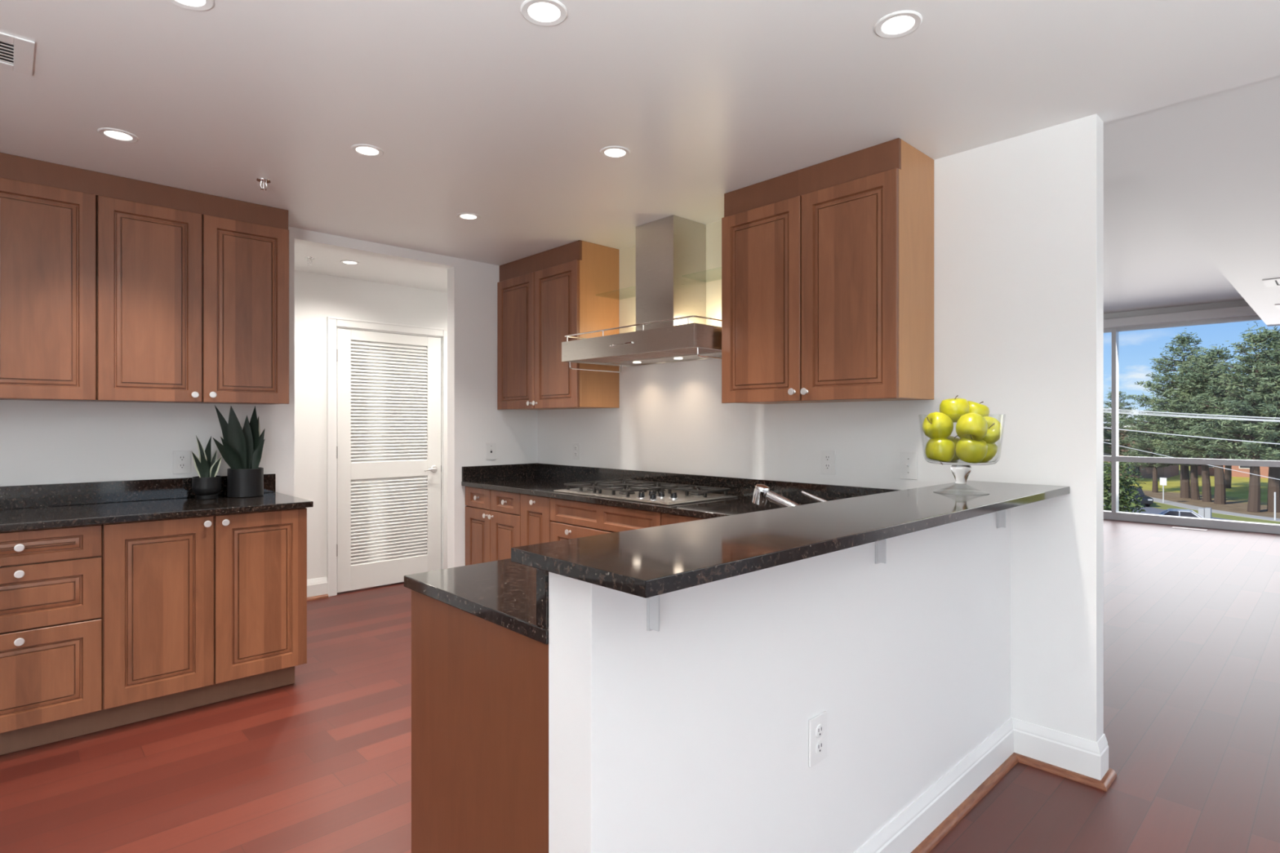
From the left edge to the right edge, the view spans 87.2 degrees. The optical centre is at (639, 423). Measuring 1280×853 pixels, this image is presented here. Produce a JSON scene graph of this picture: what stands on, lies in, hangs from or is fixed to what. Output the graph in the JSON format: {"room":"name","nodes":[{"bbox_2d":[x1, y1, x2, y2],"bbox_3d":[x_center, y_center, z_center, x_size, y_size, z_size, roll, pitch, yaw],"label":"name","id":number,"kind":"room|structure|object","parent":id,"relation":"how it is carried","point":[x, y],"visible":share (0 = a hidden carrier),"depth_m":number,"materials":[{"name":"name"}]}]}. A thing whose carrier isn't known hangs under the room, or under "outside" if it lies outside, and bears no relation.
{"room":"kitchen","nodes":[
{"label":"kitchen","id":0,"kind":"room"},
{"bbox_2d":[0,226,537,568],"bbox_3d":[-2.944,0.010,3.038,5.890,2.600,0.100,0,0,-43],"label":"wall","id":1,"kind":"structure","parent":0,"point":[42,442],"depth_m":3.83,"materials":[{"name":"white paint"}]},
{"bbox_2d":[0,177,96,401],"bbox_3d":[-2.819,-0.564,2.834,0.800,0.916,0.364,0,0,-43],"label":"upper cabinet","id":2,"kind":"object","parent":1,"relation":"attached to","point":[48,233],"visible":1,"depth_m":2.88,"materials":[{"name":"brown wood"}]},
{"bbox_2d":[0,152,288,229],"bbox_3d":[-2.547,-1.077,3.121,1.592,0.105,0.320,0,0,-43],"label":"board","id":3,"kind":"object","parent":2,"relation":"on","point":[11,166],"visible":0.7,"depth_m":3.11,"materials":[{"name":"brown wood"}]},
{"bbox_2d":[0,473,275,509],"bbox_3d":[-2.540,0.333,3.336,1.326,0.104,0.020,0,0,-43],"label":"backsplash","id":4,"kind":"structure","parent":1,"relation":"attached to","point":[22,496],"depth_m":3.25,"materials":[{"name":"black stone"}]},
{"bbox_2d":[173,450,191,473],"bbox_3d":[-2.381,0.199,3.494,0.078,0.118,0.009,0,0,-43],"label":"wall outlet","id":5,"kind":"object","parent":1,"relation":"attached to","point":[181,459],"visible":1,"depth_m":3.49,"materials":[{"name":"white plastic"}]},
{"bbox_2d":[90,195,288,404],"bbox_3d":[-2.240,-0.564,3.381,0.788,0.916,0.364,0,0,-43],"label":"upper cabinet","id":6,"kind":"object","parent":1,"relation":"attached to","point":[192,307],"visible":0.98,"depth_m":3.23,"materials":[{"name":"brown wood"}]},
{"bbox_2d":[486,442,496,459],"bbox_3d":[-1.052,0.193,4.750,0.078,0.118,0.007,0,0,-43],"label":"phone jack","id":7,"kind":"object","parent":1,"relation":"attached to","point":[491,447],"visible":1,"depth_m":4.75,"materials":[{"name":"white plastic"}]},
{"bbox_2d":[462,462,537,481],"bbox_3d":[-0.987,0.342,4.801,0.621,0.100,0.020,0,0,-43],"label":"backsplash","id":8,"kind":"structure","parent":1,"relation":"attached to","point":[517,470],"depth_m":4.77,"materials":[{"name":"black stone"}]},
{"bbox_2d":[294,270,447,579],"bbox_3d":[-2.789,0.010,4.775,5.500,2.600,0.100,0,0,-43],"label":"wall","id":9,"kind":"structure","parent":0,"point":[317,296],"depth_m":5.06,"materials":[{"name":"white paint"}]},
{"bbox_2d":[306,577,327,597],"bbox_3d":[-3.522,1.235,4.003,3.175,0.150,0.016,0,0,-43],"label":"baseboard","id":10,"kind":"structure","parent":9,"relation":"attached to","point":[318,586],"depth_m":5.04,"materials":[{"name":"white wood"}]},
{"bbox_2d":[306,594,328,600],"bbox_3d":[-3.510,1.299,3.989,3.172,0.022,0.022,0,0,-43],"label":"trim","id":11,"kind":"structure","parent":9,"relation":"attached to","point":[324,596],"depth_m":5.02,"materials":[{"name":"brown wood"}]},
{"bbox_2d":[327,316,447,596],"bbox_3d":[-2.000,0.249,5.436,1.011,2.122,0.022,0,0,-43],"label":"trim","id":12,"kind":"structure","parent":9,"relation":"attached to","point":[332,322],"depth_m":5.13,"materials":[{"name":"white wood"}]},
{"bbox_2d":[336,328,441,592],"bbox_3d":[-2.006,0.281,5.435,0.870,2.029,0.093,0,0,-43],"label":"door","id":13,"kind":"structure","parent":9,"relation":"in","point":[388,446],"depth_m":5.43,"materials":[{"name":"white paint"}]},
{"bbox_2d":[0,0,1279,292],"bbox_3d":[-0.208,-1.360,0.147,6.100,0.460,10.700,0,0,-43],"label":"ceiling","id":14,"kind":"structure","parent":0,"point":[504,118],"depth_m":2.28,"materials":[{"name":"white paint"}]},
{"bbox_2d":[0,31,35,75],"bbox_3d":[-2.002,-1.127,1.962,0.343,0.006,0.258,0,0,-43],"label":"ceiling vent","id":15,"kind":"object","parent":14,"relation":"in","point":[20,51],"visible":1,"depth_m":2.04,"materials":[{"name":"white metal"}]},
{"bbox_2d":[97,128,138,142],"bbox_3d":[-2.040,-1.128,2.629,0.128,0.004,0.128,0,0,-43],"label":"recessed light","id":16,"kind":"object","parent":14,"relation":"in","point":[113,134],"visible":1,"depth_m":2.63,"materials":[{"name":"white plastic"}]},
{"bbox_2d":[168,0,214,10],"bbox_3d":[-1.197,-1.128,1.770,0.128,0.004,0.128,0,0,-43],"label":"recessed light","id":17,"kind":"object","parent":14,"relation":"in","point":[196,5],"visible":1,"depth_m":1.81,"materials":[{"name":"white"}]},
{"bbox_2d":[256,177,271,190],"bbox_3d":[-1.747,-1.108,3.119,0.060,0.044,0.060,0,0,-43],"label":"sprinkler head","id":18,"kind":"object","parent":14,"relation":"attached to","point":[261,180],"visible":1,"depth_m":3.11},
{"bbox_2d":[340,260,359,265],"bbox_3d":[-2.028,-1.128,4.702,0.128,0.004,0.128,0,0,-43],"label":"recessed light","id":19,"kind":"object","parent":14,"relation":"in","point":[345,262],"visible":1,"depth_m":4.70,"materials":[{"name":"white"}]},
{"bbox_2d":[350,143,383,157],"bbox_3d":[-1.126,-1.128,2.776,0.128,0.004,0.128,0,0,-43],"label":"recessed light","id":20,"kind":"object","parent":14,"relation":"in","point":[366,150],"visible":1,"depth_m":2.78,"materials":[{"name":"white"}]},
{"bbox_2d":[456,212,480,220],"bbox_3d":[-0.934,-1.128,3.658,0.128,0.004,0.128,0,0,-43],"label":"recessed light","id":21,"kind":"object","parent":14,"relation":"in","point":[467,216],"visible":1,"depth_m":3.65,"materials":[{"name":"white plastic"}]},
{"bbox_2d":[520,0,567,26],"bbox_3d":[-0.263,-1.128,1.841,0.128,0.004,0.128,0,0,-43],"label":"recessed light","id":22,"kind":"object","parent":14,"relation":"in","point":[540,12],"visible":1,"depth_m":1.84,"materials":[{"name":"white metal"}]},
{"bbox_2d":[600,146,630,159],"bbox_3d":[-0.104,-1.128,2.796,0.128,0.004,0.128,0,0,-43],"label":"recessed light","id":23,"kind":"object","parent":14,"relation":"in","point":[610,152],"visible":1,"depth_m":2.79,"materials":[{"name":"white plastic"}]},
{"bbox_2d":[874,10,922,38],"bbox_3d":[0.729,-1.128,1.900,0.128,0.004,0.128,0,0,-43],"label":"recessed light","id":24,"kind":"object","parent":14,"relation":"in","point":[901,23],"visible":1,"depth_m":1.90,"materials":[{"name":"white"}]},
{"bbox_2d":[0,519,1279,852],"bbox_3d":[2.755,1.370,2.945,14.250,0.120,10.700,0,0,-43],"label":"floor","id":25,"kind":"structure","parent":0,"point":[321,762],"depth_m":2.66,"materials":[{"name":"brown wood"}]},
{"bbox_2d":[0,666,294,755],"bbox_3d":[-2.380,1.254,3.134,1.282,0.109,0.500,0,0,-43],"label":"board","id":26,"kind":"object","parent":25,"relation":"on","point":[33,736],"visible":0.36,"depth_m":2.95,"materials":[{"name":"laminate"}]},
{"bbox_2d":[0,524,102,733],"bbox_3d":[-2.625,0.807,2.834,0.514,0.782,0.630,0,0,-43],"label":"base cabinet","id":27,"kind":"object","parent":26,"relation":"on","point":[51,579],"visible":0.98,"depth_m":2.69,"materials":[{"name":"brown wood"}]},
{"bbox_2d":[102,507,306,710],"bbox_3d":[-2.147,0.807,3.285,0.798,0.782,0.630,0,0,-43],"label":"base cabinet","id":28,"kind":"object","parent":26,"relation":"on","point":[188,603],"visible":0.94,"depth_m":3.04,"materials":[{"name":"brown wood"}]},
{"bbox_2d":[0,473,313,532],"bbox_3d":[-2.327,0.348,3.116,1.335,0.134,0.631,0,0,-43],"label":"countertop","id":29,"kind":"structure","parent":28,"relation":"on","point":[41,506],"depth_m":3.14,"materials":[{"name":"black stone"}]},
{"bbox_2d":[191,435,222,499],"bbox_3d":[-2.226,0.221,3.447,0.137,0.327,0.128,0,0,-43],"label":"potted plant","id":30,"kind":"object","parent":29,"relation":"on","point":[206,486],"visible":1,"depth_m":3.42,"materials":[{"name":"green plant"}]},
{"bbox_2d":[213,405,264,497],"bbox_3d":[-2.127,0.143,3.555,0.249,0.483,0.167,0,0,-43],"label":"potted plant","id":31,"kind":"object","parent":29,"relation":"on","point":[241,449],"visible":1,"depth_m":3.52,"materials":[{"name":"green plant"}]},
{"bbox_2d":[411,589,548,852],"bbox_3d":[0.169,0.866,2.044,1.538,0.886,0.628,0,0,-43],"label":"base cabinet","id":32,"kind":"object","parent":25,"relation":"on","point":[480,686],"visible":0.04,"depth_m":1.49,"materials":[{"name":"brown wood"}]},
{"bbox_2d":[404,462,901,644],"bbox_3d":[-0.474,0.342,3.152,2.139,0.161,3.122,0,0,-43],"label":"countertop","id":33,"kind":"structure","parent":32,"relation":"on","point":[506,593],"depth_m":3.16,"materials":[{"name":"black stone"}]},
{"bbox_2d":[553,479,737,505],"bbox_3d":[0.010,0.369,3.743,0.530,0.046,0.930,0,0,-43],"label":"gas cooktop","id":34,"kind":"object","parent":33,"relation":"in","point":[645,491],"visible":1,"depth_m":3.64,"materials":[{"name":"silver metal"}]},
{"bbox_2d":[553,487,737,505],"bbox_3d":[0.010,0.387,3.743,0.530,0.010,0.930,0,0,-43],"label":"tray","id":35,"kind":"object","parent":34,"relation":"on","point":[682,496],"depth_m":3.56,"materials":[{"name":"silver metal"}]},
{"bbox_2d":[751,484,827,507],"bbox_3d":[0.557,0.298,2.255,0.262,0.189,0.280,0,0,-43],"label":"kitchen faucet","id":36,"kind":"object","parent":33,"relation":"on","point":[761,495],"visible":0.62,"depth_m":2.24,"materials":[{"name":"silver metal"}]},
{"bbox_2d":[465,486,520,565],"bbox_3d":[-0.760,0.866,4.553,0.630,0.886,0.691,0,0,-43],"label":"base cabinet","id":37,"kind":"object","parent":25,"relation":"on","point":[492,517],"visible":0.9,"depth_m":4.36,"materials":[{"name":"brown wood"}]},
{"bbox_2d":[520,493,552,546],"bbox_3d":[-0.417,0.866,4.190,0.630,0.886,0.303,0,0,-43],"label":"base cabinet","id":38,"kind":"object","parent":25,"relation":"on","point":[535,521],"visible":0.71,"depth_m":3.99,"materials":[{"name":"brown wood"}]},
{"bbox_2d":[550,497,661,542],"bbox_3d":[-0.003,0.866,3.750,0.630,0.886,0.902,0,0,-43],"label":"base cabinet","id":39,"kind":"object","parent":25,"relation":"on","point":[571,519],"visible":0.23,"depth_m":3.61,"materials":[{"name":"brown wood"}]},
{"bbox_2d":[661,512,706,525],"bbox_3d":[0.523,0.866,3.214,0.603,0.886,0.595,0,0,-43],"label":"base cabinet","id":40,"kind":"object","parent":25,"relation":"on","point":[666,518],"visible":0.02,"depth_m":3.16,"materials":[{"name":"brown wood"}]},
{"bbox_2d":[548,508,1010,852],"bbox_3d":[0.645,0.785,1.971,2.135,1.049,0.130,0,0,-43],"label":"wall","id":41,"kind":"structure","parent":0,"point":[691,735],"depth_m":1.58,"materials":[{"name":"white paint"}]},
{"bbox_2d":[536,568,548,628],"bbox_3d":[0.579,0.327,2.023,2.118,0.131,0.034,0,0,-43],"label":"backsplash","id":42,"kind":"structure","parent":41,"relation":"attached to","point":[542,576],"depth_m":1.29,"materials":[{"name":"black stone"}]},
{"bbox_2d":[646,595,659,631],"bbox_3d":[0.086,0.328,1.227,0.029,0.134,0.182,0,0,-43],"label":"bracket","id":43,"kind":"object","parent":41,"relation":"attached to","point":[652,602],"visible":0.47,"depth_m":1.27,"materials":[{"name":"grey metal"}]},
{"bbox_2d":[511,480,1070,598],"bbox_3d":[0.680,0.247,1.889,2.196,0.027,0.368,0,0,-43],"label":"bar","id":44,"kind":"object","parent":41,"relation":"on","point":[646,562],"visible":1,"depth_m":1.39,"materials":[{"name":"black stone"}]},
{"bbox_2d":[918,413,1005,495],"bbox_3d":[1.091,0.101,2.285,0.267,0.265,0.267,0,0,-43],"label":"footed bowl","id":45,"kind":"object","parent":44,"relation":"on","point":[961,470],"visible":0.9,"depth_m":2.27,"materials":[{"name":"clear glass"}]},
{"bbox_2d":[922,412,953,438],"bbox_3d":[1.014,0.007,2.287,0.091,0.096,0.095,0,0,-11],"label":"apple","id":46,"kind":"object","parent":45,"relation":"in","point":[935,424],"visible":0.97,"depth_m":2.25,"materials":[{"name":"green food"}]},
{"bbox_2d":[939,395,969,422],"bbox_3d":[1.081,-0.052,2.310,0.094,0.094,0.094,0,0,-15],"label":"apple","id":47,"kind":"object","parent":46,"relation":"on","point":[954,408],"visible":0.77,"depth_m":2.27,"materials":[{"name":"green food"}]},
{"bbox_2d":[924,437,955,463],"bbox_3d":[1.021,0.092,2.285,0.095,0.096,0.094,0,0,-15],"label":"apple","id":48,"kind":"object","parent":45,"relation":"in","point":[940,449],"visible":0.92,"depth_m":2.25,"materials":[{"name":"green food"}]},
{"bbox_2d":[946,435,959,460],"bbox_3d":[1.088,0.084,2.352,0.094,0.091,0.095,0,0,-15],"label":"apple","id":49,"kind":"object","parent":45,"relation":"in","point":[954,439],"visible":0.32,"depth_m":2.32,"materials":[{"name":"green food"}]},
{"bbox_2d":[955,436,987,463],"bbox_3d":[1.096,0.085,2.221,0.094,0.092,0.096,0,0,-24],"label":"apple","id":50,"kind":"object","parent":45,"relation":"in","point":[969,451],"visible":0.96,"depth_m":2.19,"materials":[{"name":"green food"}]},
{"bbox_2d":[955,413,987,440],"bbox_3d":[1.094,0.012,2.218,0.095,0.096,0.098,0,0,36],"label":"apple","id":51,"kind":"object","parent":45,"relation":"in","point":[973,426],"visible":0.98,"depth_m":2.19,"materials":[{"name":"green food"}]},
{"bbox_2d":[967,400,989,417],"bbox_3d":[1.169,-0.035,2.350,0.096,0.091,0.096,0,0,-25],"label":"apple","id":52,"kind":"object","parent":45,"relation":"in","point":[975,407],"visible":0.45,"depth_m":2.31,"materials":[{"name":"green food"}]},
{"bbox_2d":[981,443,997,462],"bbox_3d":[1.167,0.084,2.296,0.096,0.097,0.098,0,0,-31],"label":"apple","id":53,"kind":"object","parent":45,"relation":"in","point":[992,447],"visible":0.19,"depth_m":2.25,"materials":[{"name":"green food"}]},
{"bbox_2d":[982,416,1003,443],"bbox_3d":[1.171,0.023,2.272,0.094,0.096,0.090,0,0,16],"label":"apple","id":54,"kind":"object","parent":45,"relation":"in","point":[993,434],"visible":0.44,"depth_m":2.23,"materials":[{"name":"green food"}]},
{"bbox_2d":[808,711,826,767],"bbox_3d":[0.449,0.792,1.689,0.078,0.118,0.009,0,0,-43],"label":"wall outlet","id":55,"kind":"object","parent":41,"relation":"attached to","point":[817,724],"visible":1,"depth_m":1.68,"materials":[{"name":"white plastic"}]},
{"bbox_2d":[815,724,822,737],"bbox_3d":[0.451,0.771,1.687,0.033,0.033,0.003,0,0,-43],"label":"receptacle","id":56,"kind":"object","parent":55,"relation":"attached to","point":[819,727],"depth_m":1.68,"materials":[{"name":"white plastic"}]},
{"bbox_2d":[815,740,822,754],"bbox_3d":[0.451,0.812,1.687,0.033,0.033,0.003,0,0,-43],"label":"receptacle","id":57,"kind":"object","parent":55,"relation":"attached to","point":[819,744],"depth_m":1.68,"materials":[{"name":"white plastic"}]},
{"bbox_2d":[875,538,885,564],"bbox_3d":[0.737,0.328,1.842,0.029,0.134,0.182,0,0,-43],"label":"bracket","id":58,"kind":"object","parent":41,"relation":"attached to","point":[880,545],"visible":0.4,"depth_m":1.89,"materials":[{"name":"grey metal"}]},
{"bbox_2d":[853,717,1108,852],"bbox_3d":[0.831,1.235,1.848,2.235,0.150,0.303,0,0,-43],"label":"baseboard","id":59,"kind":"structure","parent":41,"relation":"attached to","point":[909,828],"depth_m":2.42,"materials":[{"name":"white wood"}]},
{"bbox_2d":[996,509,1005,528],"bbox_3d":[1.424,0.328,2.490,0.029,0.134,0.182,0,0,-43],"label":"bracket","id":60,"kind":"object","parent":41,"relation":"attached to","point":[1001,515],"visible":0.41,"depth_m":2.53,"materials":[{"name":"grey metal"}]},
{"bbox_2d":[911,752,1116,852],"bbox_3d":[0.850,1.299,1.839,2.251,0.022,0.310,0,0,-43],"label":"trim","id":61,"kind":"structure","parent":41,"relation":"attached to","point":[959,813],"depth_m":2.42,"materials":[{"name":"brown wood"}]},
{"bbox_2d":[537,113,1103,742],"bbox_3d":[0.450,0.010,3.806,0.100,2.600,3.642,0,0,-43],"label":"wall","id":62,"kind":"structure","parent":0,"point":[1019,220],"depth_m":2.65,"materials":[{"name":"white paint"}]},
{"bbox_2d":[497,240,619,409],"bbox_3d":[-0.587,-0.615,4.556,0.374,1.028,0.923,0,0,-43],"label":"upper cabinet","id":63,"kind":"object","parent":62,"relation":"attached to","point":[545,297],"visible":0.98,"depth_m":4.32,"materials":[{"name":"brown wood"}]},
{"bbox_2d":[572,442,579,459],"bbox_3d":[-0.444,0.190,4.673,0.009,0.118,0.078,0,0,-43],"label":"wall outlet","id":64,"kind":"object","parent":62,"relation":"attached to","point":[575,446],"visible":1,"depth_m":4.67,"materials":[{"name":"white plastic"}]},
{"bbox_2d":[561,214,721,373],"bbox_3d":[0.082,-0.725,3.741,0.521,0.808,1.045,0,0,-43],"label":"range hood","id":65,"kind":"object","parent":62,"relation":"attached to","point":[671,326],"visible":0.91,"depth_m":3.70,"materials":[{"name":"silver metal"}]},
{"bbox_2d":[536,462,901,503],"bbox_3d":[0.291,0.342,3.886,0.020,0.100,3.064,0,0,-43],"label":"backsplash","id":66,"kind":"structure","parent":62,"relation":"attached to","point":[740,487],"depth_m":3.71,"materials":[{"name":"black stone"}]},
{"bbox_2d":[721,137,933,404],"bbox_3d":[0.818,-0.615,3.069,0.374,1.028,0.888,0,0,-43],"label":"upper cabinet","id":67,"kind":"object","parent":62,"relation":"attached to","point":[828,266],"visible":1,"depth_m":2.85,"materials":[{"name":"brown wood"}]},
{"bbox_2d":[820,449,835,475],"bbox_3d":[0.907,0.185,3.242,0.009,0.118,0.078,0,0,-43],"label":"wall outlet","id":68,"kind":"object","parent":62,"relation":"attached to","point":[827,456],"visible":1,"depth_m":3.24,"materials":[{"name":"white plastic"}]},
{"bbox_2d":[899,452,917,479],"bbox_3d":[1.175,0.184,2.949,0.021,0.118,0.078,0,0,-43],"label":"light switch","id":69,"kind":"object","parent":62,"relation":"attached to","point":[908,460],"visible":1,"depth_m":2.95,"materials":[{"name":"white plastic"}]},
{"bbox_2d":[1103,503,1242,521],"bbox_3d":[54.105,7.800,66.783,86.060,0.020,102.050,0,0,-43],"label":"road","id":70,"kind":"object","parent":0,"point":[1150,510],"visible":0.07,"depth_m":60.36,"materials":[{"name":"grey asphalt"}]},
{"bbox_2d":[1107,485,1153,506],"bbox_3d":[47.314,6.930,64.950,1.870,1.720,4.720,0,0,12],"label":"suv","id":71,"kind":"object","parent":70,"relation":"on","point":[1147,500],"visible":0.37,"depth_m":62.89,"materials":[{"name":"grey paint"}]},
{"bbox_2d":[1158,508,1213,519],"bbox_3d":[39.583,7.065,49.696,4.620,1.450,1.820,0,0,39],"label":"sedan","id":72,"kind":"object","parent":70,"relation":"on","point":[1171,512],"visible":0.13,"depth_m":49.11,"materials":[{"name":"white paint"}]},
{"bbox_2d":[1198,507,1211,518],"bbox_3d":[45.615,7.280,54.270,0.550,1.020,0.790,0,0,-43],"label":"utility box","id":73,"kind":"object","parent":70,"relation":"on","point":[1206,513],"visible":0.62,"depth_m":54.04,"materials":[{"name":"grey metal"}]},
{"bbox_2d":[1103,174,1244,313],"bbox_3d":[3.309,-1.577,7.456,7.250,0.125,4.900,0,0,-43],"label":"ceiling","id":74,"kind":"structure","parent":0,"point":[1150,261],"depth_m":6.24,"materials":[{"name":"white paint"}]},
{"bbox_2d":[1103,299,1257,328],"bbox_3d":[7.881,-1.413,7.785,0.150,0.205,10.700,0,0,-43],"label":"wall","id":75,"kind":"structure","parent":0,"point":[1236,303],"depth_m":8.67,"materials":[{"name":"white paint"}]},
{"bbox_2d":[1103,305,1257,328],"bbox_3d":[6.287,-1.370,9.291,0.100,0.110,3.480,0,0,-43],"label":"trim","id":76,"kind":"structure","parent":75,"relation":"attached to","point":[1241,311],"depth_m":8.57,"materials":[{"name":"white wood"}]},
{"bbox_2d":[1103,75,1279,326],"bbox_3d":[4.973,-1.411,5.039,8.150,0.458,10.700,0,0,-43],"label":"ceiling","id":77,"kind":"structure","parent":0,"point":[1212,161],"depth_m":3.13,"materials":[{"name":"white paint"}]},
{"bbox_2d":[1262,278,1279,288],"bbox_3d":[5.471,-1.179,5.444,0.430,0.006,0.605,0,0,-43],"label":"ceiling vent","id":78,"kind":"object","parent":77,"relation":"in","point":[1273,282],"visible":1,"depth_m":5.60,"materials":[{"name":"white metal"}]},
{"bbox_2d":[1104,487,1279,521],"bbox_3d":[70.189,7.785,68.102,65.366,0.050,82.870,0,0,-43],"label":"sidewalk","id":79,"kind":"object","parent":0,"point":[1155,500],"visible":0.47,"depth_m":59.57,"materials":[{"name":"beige concrete"}]},
{"bbox_2d":[1160,477,1166,502],"bbox_3d":[51.590,6.560,66.245,0.120,2.500,0.540,0,0,-43],"label":"street sign","id":80,"kind":"object","parent":79,"relation":"on","point":[1162,480],"visible":1,"depth_m":66.21,"materials":[{"name":"grey metal"}]},
{"bbox_2d":[1107,456,1279,518],"bbox_3d":[128.057,8.010,148.413,270.000,0.400,340.000,0,0,-43],"label":"lawn","id":81,"kind":"structure","parent":0,"point":[1237,496],"depth_m":74.55,"materials":[{"name":"green plant"}]},
{"bbox_2d":[1103,387,1151,456],"bbox_3d":[64.365,1.451,90.725,8.146,12.726,8.472,0,0,30],"label":"pine tree","id":82,"kind":"object","parent":81,"relation":"on","point":[1107,449],"visible":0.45,"depth_m":89.99,"materials":[{"name":"green plant"}]},
{"bbox_2d":[1103,425,1178,479],"bbox_3d":[69.539,3.860,108.428,13.000,7.900,26.800,0,0,-43],"label":"brick building","id":83,"kind":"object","parent":81,"relation":"on","point":[1170,471],"visible":0.02,"depth_m":97.02,"materials":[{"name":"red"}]},
{"bbox_2d":[1120,408,1180,492],"bbox_3d":[58.876,2.882,76.998,6.566,9.863,6.313,0,0,29],"label":"pine tree","id":84,"kind":"object","parent":81,"relation":"on","point":[1142,447],"visible":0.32,"depth_m":76.77,"materials":[{"name":"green plant"}]},
{"bbox_2d":[1108,328,1226,498],"bbox_3d":[57.036,-1.157,70.552,12.314,17.954,12.338,0,0,24],"label":"pine tree","id":85,"kind":"object","parent":81,"relation":"on","point":[1181,340],"visible":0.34,"depth_m":71.17,"materials":[{"name":"green plant"}]},
{"bbox_2d":[1149,369,1231,499],"bbox_3d":[57.507,0.766,69.661,8.254,14.140,9.682,0,0,-3],"label":"pine tree","id":86,"kind":"object","parent":81,"relation":"on","point":[1194,489],"visible":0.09,"depth_m":69.32,"materials":[{"name":"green plant"}]},
{"bbox_2d":[1146,350,1243,502],"bbox_3d":[57.043,0.099,67.054,10.611,15.441,10.590,0,0,39],"label":"pine tree","id":87,"kind":"object","parent":81,"relation":"on","point":[1206,482],"visible":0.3,"depth_m":67.33,"materials":[{"name":"green plant"}]},
{"bbox_2d":[1147,340,1262,504],"bbox_3d":[56.367,-0.138,65.985,10.590,15.908,10.182,0,0,-22],"label":"pine tree","id":88,"kind":"object","parent":81,"relation":"on","point":[1220,495],"visible":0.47,"depth_m":65.57,"materials":[{"name":"green plant"}]},
{"bbox_2d":[1190,453,1268,478],"bbox_3d":[99.312,4.185,95.830,13.000,7.250,32.000,0,0,-43],"label":"brick building","id":89,"kind":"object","parent":81,"relation":"on","point":[1264,470],"visible":0.07,"depth_m":98.74,"materials":[{"name":"brown"}]},
{"bbox_2d":[1184,321,1279,512],"bbox_3d":[54.804,-0.819,59.376,11.861,17.322,10.111,0,0,11],"label":"pine tree","id":90,"kind":"object","parent":81,"relation":"on","point":[1254,496],"visible":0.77,"depth_m":59.37,"materials":[{"name":"green plant"}]},
{"bbox_2d":[1223,371,1243,488],"bbox_3d":[71.200,0.325,81.394,8.770,15.024,10.287,0,0,-5],"label":"pine tree","id":91,"kind":"object","parent":81,"relation":"on","point":[1228,473],"visible":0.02,"depth_m":81.38,"materials":[{"name":"brown plant"}]},
{"bbox_2d":[1198,325,1279,512],"bbox_3d":[56.028,-0.615,59.211,10.793,16.862,11.226,0,0,-41],"label":"pine tree","id":92,"kind":"object","parent":81,"relation":"on","point":[1273,485],"visible":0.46,"depth_m":59.16,"materials":[{"name":"green plant"}]},
{"bbox_2d":[1140,501,1279,524],"bbox_3d":[68.142,7.795,67.775,66.906,0.030,84.792,0,0,-43],"label":"verge","id":93,"kind":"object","parent":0,"point":[1158,505],"visible":0.32,"depth_m":56.56,"materials":[{"name":"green plant"}]},
{"bbox_3d":[7.881,0.000,7.785,0.150,2.620,10.700,0,0,-43],"label":"wall","id":94,"kind":"structure","parent":0,"visible":0},
{"bbox_2d":[1103,315,1279,534],"bbox_3d":[8.322,0.000,7.307,0.165,2.620,8.900,0,0,-43],"label":"window","id":95,"kind":"structure","parent":94,"relation":"in","point":[1270,528],"depth_m":8.77,"materials":[{"name":"silver metal"}]},
{"bbox_3d":[12.446,8.010,39.257,48.000,0.400,340.000,0,0,-43],"label":"yard","id":96,"kind":"structure","parent":0,"visible":0},
{"bbox_2d":[1103,453,1152,513],"bbox_3d":[33.823,5.033,48.032,4.301,5.872,4.096,0,0,27],"label":"leafy shrub","id":97,"kind":"object","parent":96,"relation":"on","point":[1123,484],"visible":0.5,"depth_m":47.28,"materials":[{"name":"green plant"}]},
{"label":"outside","id":98,"kind":"structure","parent":0,"visible":0},
{"bbox_2d":[1103,408,1279,418],"bbox_3d":[28.840,-1.125,35.003,0.060,2.806,35.104,0,0,-43],"label":"power line","id":99,"kind":"object","parent":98,"point":[1104,408],"visible":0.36,"depth_m":34.83,"materials":[{"name":"grey metal"}]},
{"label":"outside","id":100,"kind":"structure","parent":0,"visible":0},
{"bbox_2d":[1103,411,1279,422],"bbox_3d":[28.840,-0.965,35.003,0.068,2.705,35.104,0,0,-43],"label":"power line","id":101,"kind":"object","parent":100,"point":[1104,411],"visible":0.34,"depth_m":34.90,"materials":[{"name":"grey metal"}]},
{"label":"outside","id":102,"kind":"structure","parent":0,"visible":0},
{"bbox_2d":[1103,409,1279,420],"bbox_3d":[28.841,-1.030,35.002,0.036,2.839,35.102,0,0,-43],"label":"power line","id":103,"kind":"object","parent":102,"point":[1104,410],"visible":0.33,"depth_m":34.74,"materials":[{"name":"grey metal"}]},
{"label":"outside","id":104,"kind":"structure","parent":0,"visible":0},
{"bbox_2d":[1103,426,1279,444],"bbox_3d":[28.840,0.040,35.002,0.052,3.717,35.105,0,0,-43],"label":"power line","id":105,"kind":"object","parent":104,"point":[1104,427],"visible":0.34,"depth_m":34.84,"materials":[{"name":"grey metal"}]},
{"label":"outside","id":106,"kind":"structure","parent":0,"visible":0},
{"bbox_2d":[1105,442,1279,479],"bbox_3d":[28.841,1.360,35.002,0.032,8.127,35.106,0,0,-43],"label":"power line","id":107,"kind":"object","parent":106,"point":[1105,442],"visible":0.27,"depth_m":34.47,"materials":[{"name":"grey"}]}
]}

